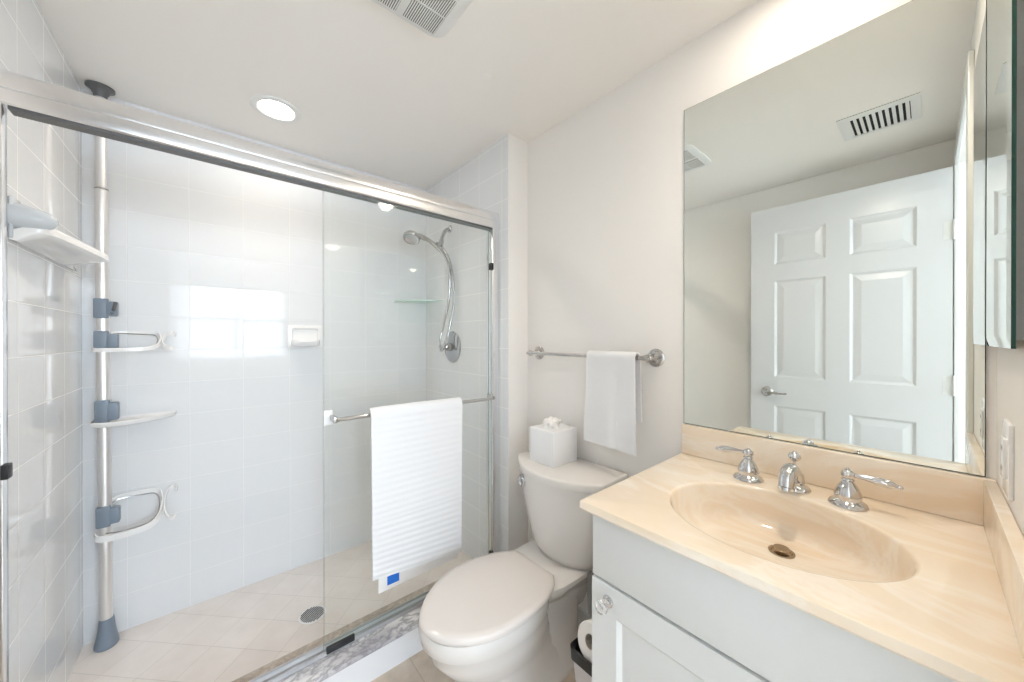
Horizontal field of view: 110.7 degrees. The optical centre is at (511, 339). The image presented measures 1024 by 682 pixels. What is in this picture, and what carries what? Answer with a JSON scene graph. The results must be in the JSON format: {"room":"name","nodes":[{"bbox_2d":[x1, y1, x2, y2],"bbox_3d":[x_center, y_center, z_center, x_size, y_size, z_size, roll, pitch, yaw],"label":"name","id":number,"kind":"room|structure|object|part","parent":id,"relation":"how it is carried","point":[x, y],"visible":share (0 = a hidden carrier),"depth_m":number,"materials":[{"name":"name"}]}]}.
{"room":"bathroom","nodes":[
{"label":"bathroom","id":0,"kind":"room"},
{"bbox_2d":[0,0,82,681],"bbox_3d":[-1.530,0.137,1.095,0.100,2.349,0.899,0,0,-40],"label":"wall","id":1,"kind":"structure","parent":0,"point":[44,161],"depth_m":1.13,"materials":[{"name":"tile"}]},
{"bbox_2d":[7,196,108,270],"bbox_3d":[-1.462,-0.321,1.180,0.122,0.117,0.586,0,0,-40],"label":"shower shelf","id":2,"kind":"object","parent":1,"relation":"attached to","point":[34,229],"visible":0.98,"depth_m":0.99,"materials":[{"name":"white ceramic"}]},
{"bbox_2d":[9,227,108,270],"bbox_3d":[-1.467,-0.287,1.188,0.119,0.051,0.568,0,0,-40],"label":"tray","id":3,"kind":"object","parent":2,"relation":"on","point":[57,246],"depth_m":1.07,"materials":[{"name":"white plastic"}]},
{"bbox_2d":[82,89,425,644],"bbox_3d":[-1.174,0.134,2.054,1.885,2.349,0.100,0,0,-40],"label":"wall","id":4,"kind":"structure","parent":0,"point":[222,259],"depth_m":1.80,"materials":[{"name":"tile"}]},
{"bbox_2d":[287,325,322,348],"bbox_3d":[-1.142,-0.013,1.968,0.174,0.131,0.072,0,0,-40],"label":"soap dish","id":5,"kind":"object","parent":4,"relation":"attached to","point":[298,336],"visible":1,"depth_m":1.98,"materials":[{"name":"white ceramic"}]},
{"bbox_2d":[291,340,319,346],"bbox_3d":[-1.139,0.024,1.964,0.140,0.041,0.062,0,0,-40],"label":"tray","id":6,"kind":"object","parent":5,"relation":"on","point":[294,343],"depth_m":1.95,"materials":[{"name":"white ceramic"}]},
{"bbox_2d":[395,299,441,303],"bbox_3d":[-0.614,-0.248,2.315,0.225,0.009,0.225,0,0,-40],"label":"corner shelf","id":7,"kind":"object","parent":4,"relation":"attached to","point":[416,301],"visible":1,"depth_m":2.29,"materials":[{"name":"clear glass"}]},
{"bbox_2d":[68,540,578,681],"bbox_3d":[-0.367,1.342,1.109,1.885,0.138,2.590,0,0,-40],"label":"floor","id":8,"kind":"structure","parent":0,"point":[226,637],"depth_m":1.55,"materials":[{"name":"tile"}]},
{"bbox_2d":[84,80,177,652],"bbox_3d":[-1.610,0.117,1.504,0.270,2.310,0.152,0,0,-40],"label":"caddy","id":9,"kind":"object","parent":8,"relation":"on","point":[106,412],"visible":0.98,"depth_m":1.46,"materials":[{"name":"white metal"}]},
{"bbox_2d":[90,411,176,427],"bbox_3d":[-1.603,0.342,1.509,0.248,0.021,0.151,0,0,-40],"label":"tray","id":10,"kind":"object","parent":9,"relation":"on","point":[110,421],"depth_m":1.48,"materials":[{"name":"white plastic"}]},
{"bbox_2d":[298,605,325,624],"bbox_3d":[-0.920,1.270,1.633,0.112,0.004,0.112,0,0,-40],"label":"shower drain","id":11,"kind":"object","parent":8,"relation":"on","point":[313,614],"visible":0.94,"depth_m":1.63,"materials":[{"name":"grey metal"}]},
{"bbox_2d":[232,580,437,681],"bbox_3d":[-0.666,1.245,1.358,1.553,0.132,0.184,0,0,-40],"label":"shower curb","id":12,"kind":"object","parent":8,"relation":"on","point":[365,659],"visible":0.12,"depth_m":1.37,"materials":[{"name":"white stone"}]},
{"bbox_2d":[0,69,499,681],"bbox_3d":[-0.670,0.259,1.360,1.551,1.838,0.060,0,0,-40],"label":"shower door frame","id":13,"kind":"structure","parent":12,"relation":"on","point":[22,96],"depth_m":1.11,"materials":[{"name":"silver metal"}]},
{"bbox_2d":[324,190,488,645],"bbox_3d":[-0.416,0.299,1.589,0.772,1.722,0.006,0,0,-40],"label":"sliding glass panel","id":14,"kind":"object","parent":13,"relation":"attached to","point":[324,190],"visible":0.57,"depth_m":1.84,"materials":[{"name":"grey"}]},
{"bbox_2d":[323,188,494,650],"bbox_3d":[-0.384,0.299,1.545,0.780,1.722,0.072,0,0,-40],"label":"sliding glass panel","id":15,"kind":"object","parent":13,"relation":"attached to","point":[329,418],"visible":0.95,"depth_m":1.32,"materials":[{"name":"grey"}]},
{"bbox_3d":[-0.687,0.294,1.322,0.030,0.056,0.008,0,0,-40],"label":"bracket plate","id":16,"kind":"part","parent":15,"relation":"part of","materials":[{"name":"white plastic"}]},
{"bbox_2d":[369,397,461,593],"bbox_3d":[-0.397,0.628,1.499,0.408,0.727,0.058,0,0,-40],"label":"bath towel","id":17,"kind":"object","parent":15,"relation":"hanging from","point":[416,447],"visible":1,"depth_m":1.46,"materials":[{"name":"white fabric"}]},
{"bbox_2d":[418,451,627,681],"bbox_3d":[0.022,0.923,1.342,0.789,0.775,0.472,0,0,-40],"label":"toilet","id":18,"kind":"object","parent":8,"relation":"on","point":[503,616],"visible":0.91,"depth_m":1.31,"materials":[{"name":"white ceramic"}]},
{"bbox_3d":[-0.095,0.888,1.246,0.487,0.021,0.363,0,0,-40],"label":"lid","id":19,"kind":"part","parent":18,"relation":"part of","materials":[{"name":"white plastic"}]},
{"bbox_3d":[-0.094,0.907,1.247,0.465,0.014,0.346,0,0,-40],"label":"seat","id":20,"kind":"part","parent":18,"relation":"part of","materials":[{"name":"white plastic"}]},
{"bbox_3d":[0.041,0.610,1.522,0.042,0.059,0.058,0,0,-29],"label":"flush lever","id":21,"kind":"part","parent":18,"relation":"part of","materials":[{"name":"silver metal"}]},
{"bbox_2d":[530,417,576,467],"bbox_3d":[0.183,0.441,1.570,0.156,0.188,0.143,0,0,-40],"label":"tissue box","id":22,"kind":"object","parent":18,"relation":"on","point":[553,443],"visible":1,"depth_m":1.52,"materials":[{"name":"white"}]},
{"bbox_3d":[0.213,0.740,1.503,0.262,0.336,0.446,0,0,-40],"label":"tank","id":23,"kind":"part","parent":18,"relation":"part of","materials":[{"name":"white ceramic"}]},
{"bbox_3d":[0.207,0.553,1.498,0.280,0.036,0.472,0,0,-40],"label":"tank lid","id":24,"kind":"part","parent":18,"relation":"part of","materials":[{"name":"white ceramic"}]},
{"bbox_2d":[570,637,591,681],"bbox_3d":[0.334,1.159,1.165,0.223,0.303,0.202,0,0,-40],"label":"waste bin","id":25,"kind":"object","parent":8,"relation":"on","point":[582,666],"visible":0.22,"depth_m":1.14,"materials":[{"name":"grey plastic"}]},
{"bbox_2d":[578,619,591,662],"bbox_3d":[0.286,0.986,1.157,0.119,0.140,0.108,0,0,-35],"label":"toilet roll","id":26,"kind":"object","parent":25,"relation":"in","point":[585,628],"visible":0.25,"depth_m":1.15,"materials":[{"name":"white paper"}]},
{"bbox_2d":[592,515,955,681],"bbox_3d":[0.601,0.868,0.806,0.597,0.887,0.633,0,0,-40],"label":"vanity cabinet","id":27,"kind":"object","parent":8,"relation":"on","point":[659,614],"visible":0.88,"depth_m":0.69,"materials":[{"name":"white wood"}]},
{"bbox_3d":[0.214,0.623,0.829,0.038,0.030,0.032,0,0,-40],"label":"knob","id":28,"kind":"part","parent":27,"relation":"part of","materials":[{"name":"clear glass"}]},
{"bbox_3d":[0.410,0.894,0.644,0.020,0.616,0.630,0,0,-40],"label":"door","id":29,"kind":"part","parent":27,"relation":"part of","materials":[{"name":"white wood"}]},
{"bbox_2d":[580,423,1023,681],"bbox_3d":[0.602,0.403,0.819,0.580,0.206,0.656,0,0,-40],"label":"countertop","id":30,"kind":"structure","parent":27,"relation":"on","point":[931,575],"depth_m":0.75,"materials":[{"name":"beige stone"}]},
{"bbox_2d":[668,482,920,582],"bbox_3d":[0.578,0.453,0.788,0.372,0.106,0.434,0,0,-40],"label":"sink basin","id":31,"kind":"object","parent":30,"relation":"in","point":[811,540],"depth_m":0.84,"materials":[{"name":"beige stone"}]},
{"bbox_2d":[715,446,903,511],"bbox_3d":[0.731,0.349,0.923,0.134,0.102,0.388,0,0,-40],"label":"faucet","id":32,"kind":"object","parent":30,"relation":"on","point":[847,496],"visible":1,"depth_m":0.88,"materials":[{"name":"silver metal"}]},
{"bbox_3d":[0.655,0.324,1.045,0.027,0.032,0.104,0,0,-31],"label":"lever","id":33,"kind":"part","parent":32,"relation":"part of","materials":[{"name":"silver metal"}]},
{"bbox_3d":[0.675,0.366,1.013,0.073,0.067,0.073,0,0,-40],"label":"handle","id":34,"kind":"part","parent":32,"relation":"part of","materials":[{"name":"silver metal"}]},
{"bbox_3d":[0.729,0.361,0.924,0.134,0.078,0.070,0,0,-40],"label":"spout","id":35,"kind":"part","parent":32,"relation":"part of","materials":[{"name":"silver metal"}]},
{"bbox_3d":[0.755,0.319,0.947,0.029,0.042,0.029,0,0,-40],"label":"lift knob","id":36,"kind":"part","parent":32,"relation":"part of","materials":[{"name":"silver metal"}]},
{"bbox_3d":[0.810,0.367,0.854,0.073,0.067,0.073,0,0,-40],"label":"handle","id":37,"kind":"part","parent":32,"relation":"part of","materials":[{"name":"silver metal"}]},
{"bbox_3d":[0.840,0.325,0.829,0.104,0.032,0.027,0,0,41],"label":"lever","id":38,"kind":"part","parent":32,"relation":"part of","materials":[{"name":"silver metal"}]},
{"bbox_2d":[36,0,757,189],"bbox_3d":[-0.367,-1.088,1.103,1.885,0.100,2.590,0,0,-40],"label":"ceiling","id":39,"kind":"structure","parent":0,"point":[374,93],"depth_m":1.32,"materials":[{"name":"white paint"}]},
{"bbox_2d":[250,95,300,122],"bbox_3d":[-1.065,-1.036,1.601,0.194,0.006,0.194,0,0,-40],"label":"recessed light","id":40,"kind":"object","parent":39,"relation":"in","point":[274,108],"visible":1,"depth_m":1.59,"materials":[{"name":"white plastic"}]},
{"bbox_2d":[372,0,472,37],"bbox_3d":[-0.279,-1.029,1.020,0.320,0.017,0.282,0,0,-40],"label":"exhaust fan","id":41,"kind":"object","parent":39,"relation":"attached to","point":[435,18],"visible":1,"depth_m":1.11,"materials":[{"name":"white plastic"}]},
{"bbox_2d":[377,0,400,10],"bbox_3d":[-0.330,-1.022,0.984,0.105,0.002,0.226,0,0,-40],"label":"grille","id":42,"kind":"object","parent":41,"relation":"attached to","point":[393,5],"depth_m":1.08,"materials":[{"name":"white plastic"}]},
{"bbox_2d":[403,0,458,33],"bbox_3d":[-0.231,-1.023,1.068,0.108,0.003,0.226,0,0,-40],"label":"grille","id":43,"kind":"object","parent":41,"relation":"attached to","point":[431,16],"depth_m":1.11,"materials":[{"name":"white plastic"}]},
{"bbox_2d":[426,133,527,558],"bbox_3d":[-0.221,0.134,2.209,0.233,2.349,0.899,0,0,-40],"label":"wall","id":44,"kind":"structure","parent":0,"point":[495,179],"depth_m":1.96,"materials":[{"name":"tile"}]},
{"bbox_2d":[403,225,454,351],"bbox_3d":[-0.500,-0.319,2.122,0.304,0.794,0.125,0,0,-28],"label":"shower head","id":45,"kind":"object","parent":44,"relation":"attached to","point":[411,237],"visible":1,"depth_m":2.13},
{"bbox_3d":[-0.417,-0.662,2.201,0.082,0.108,0.048,0,0,-40],"label":"arm","id":46,"kind":"part","parent":45,"relation":"part of","materials":[{"name":"grey metal"}]},
{"bbox_2d":[438,332,460,361],"bbox_3d":[-0.393,0.048,2.180,0.068,0.192,0.192,0,0,-40],"label":"shower valve","id":47,"kind":"object","parent":44,"relation":"attached to","point":[452,349],"visible":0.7,"depth_m":2.17,"materials":[{"name":"grey metal"}]},
{"bbox_3d":[-0.414,0.048,2.192,0.052,0.052,0.097,0,0,-40],"label":"lever","id":48,"kind":"part","parent":47,"relation":"part of","materials":[{"name":"grey metal"}]},
{"bbox_2d":[528,0,996,612],"bbox_3d":[0.636,0.136,1.304,0.100,2.349,1.591,0,0,-40],"label":"wall","id":49,"kind":"structure","parent":0,"point":[606,182],"depth_m":1.41,"materials":[{"name":"white paint"}]},
{"bbox_2d":[578,606,591,627],"bbox_3d":[0.330,1.265,1.581,0.012,0.090,0.776,0,0,-40],"label":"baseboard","id":50,"kind":"structure","parent":49,"relation":"attached to","point":[583,615],"depth_m":1.59,"materials":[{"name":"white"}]},
{"bbox_2d":[526,346,664,366],"bbox_3d":[0.313,0.070,1.546,0.078,0.068,0.690,0,0,-40],"label":"towel rail","id":51,"kind":"object","parent":49,"relation":"attached to","point":[655,357],"visible":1,"depth_m":1.34,"materials":[{"name":"silver metal"}]},
{"bbox_3d":[0.112,0.069,1.784,0.076,0.068,0.068,0,0,-40],"label":"post","id":52,"kind":"part","parent":51,"relation":"part of","materials":[{"name":"silver metal"}]},
{"bbox_3d":[0.290,0.070,1.529,0.021,0.021,0.665,0,0,-40],"label":"rail","id":53,"kind":"part","parent":51,"relation":"part of","materials":[{"name":"silver metal"}]},
{"bbox_2d":[584,350,641,455],"bbox_3d":[0.395,0.239,1.406,0.050,0.382,0.238,0,0,-40],"label":"hand towel","id":54,"kind":"object","parent":51,"relation":"hanging from","point":[613,393],"visible":1,"depth_m":1.38,"materials":[{"name":"white fabric"}]},
{"bbox_3d":[0.515,0.070,1.310,0.076,0.068,0.068,0,0,-40],"label":"post","id":55,"kind":"part","parent":51,"relation":"part of","materials":[{"name":"silver metal"}]},
{"bbox_2d":[684,0,986,476],"bbox_3d":[0.817,-0.255,1.009,0.006,1.104,0.641,0,0,-40],"label":"vanity mirror","id":56,"kind":"object","parent":49,"relation":"attached to","point":[835,194],"visible":1,"depth_m":0.92,"materials":[{"name":"grey mirror"}]},
{"bbox_2d":[682,423,996,525],"bbox_3d":[0.815,0.349,1.001,0.020,0.101,0.656,0,0,-40],"label":"backsplash","id":57,"kind":"structure","parent":49,"relation":"attached to","point":[955,495],"depth_m":0.90,"materials":[{"name":"beige stone"}]},
{"bbox_2d":[986,0,1023,348],"bbox_3d":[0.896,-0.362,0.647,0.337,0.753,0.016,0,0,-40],"label":"medicine cabinet","id":58,"kind":"object","parent":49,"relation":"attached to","point":[1005,18],"visible":1,"depth_m":0.57,"materials":[{"name":"white metal"}]},
{"bbox_2d":[997,340,1023,536],"bbox_3d":[0.433,0.138,0.165,1.685,2.349,0.120,0,0,-40],"label":"wall","id":59,"kind":"structure","parent":0,"point":[1010,362],"depth_m":0.60,"materials":[{"name":"white paint"}]},
{"bbox_2d":[1000,419,1013,500],"bbox_3d":[0.879,0.212,0.630,0.075,0.130,0.010,0,0,-40],"label":"outlet plate","id":60,"kind":"object","parent":59,"relation":"attached to","point":[1007,441],"visible":1,"depth_m":0.61,"materials":[{"name":"white plastic"}]},
{"bbox_2d":[1000,436,1006,479],"bbox_3d":[0.878,0.212,0.631,0.035,0.070,0.006,0,0,-40],"label":"receptacle","id":61,"kind":"object","parent":60,"relation":"attached to","point":[1003,440],"depth_m":0.62,"materials":[{"name":"white plastic"}]}
]}

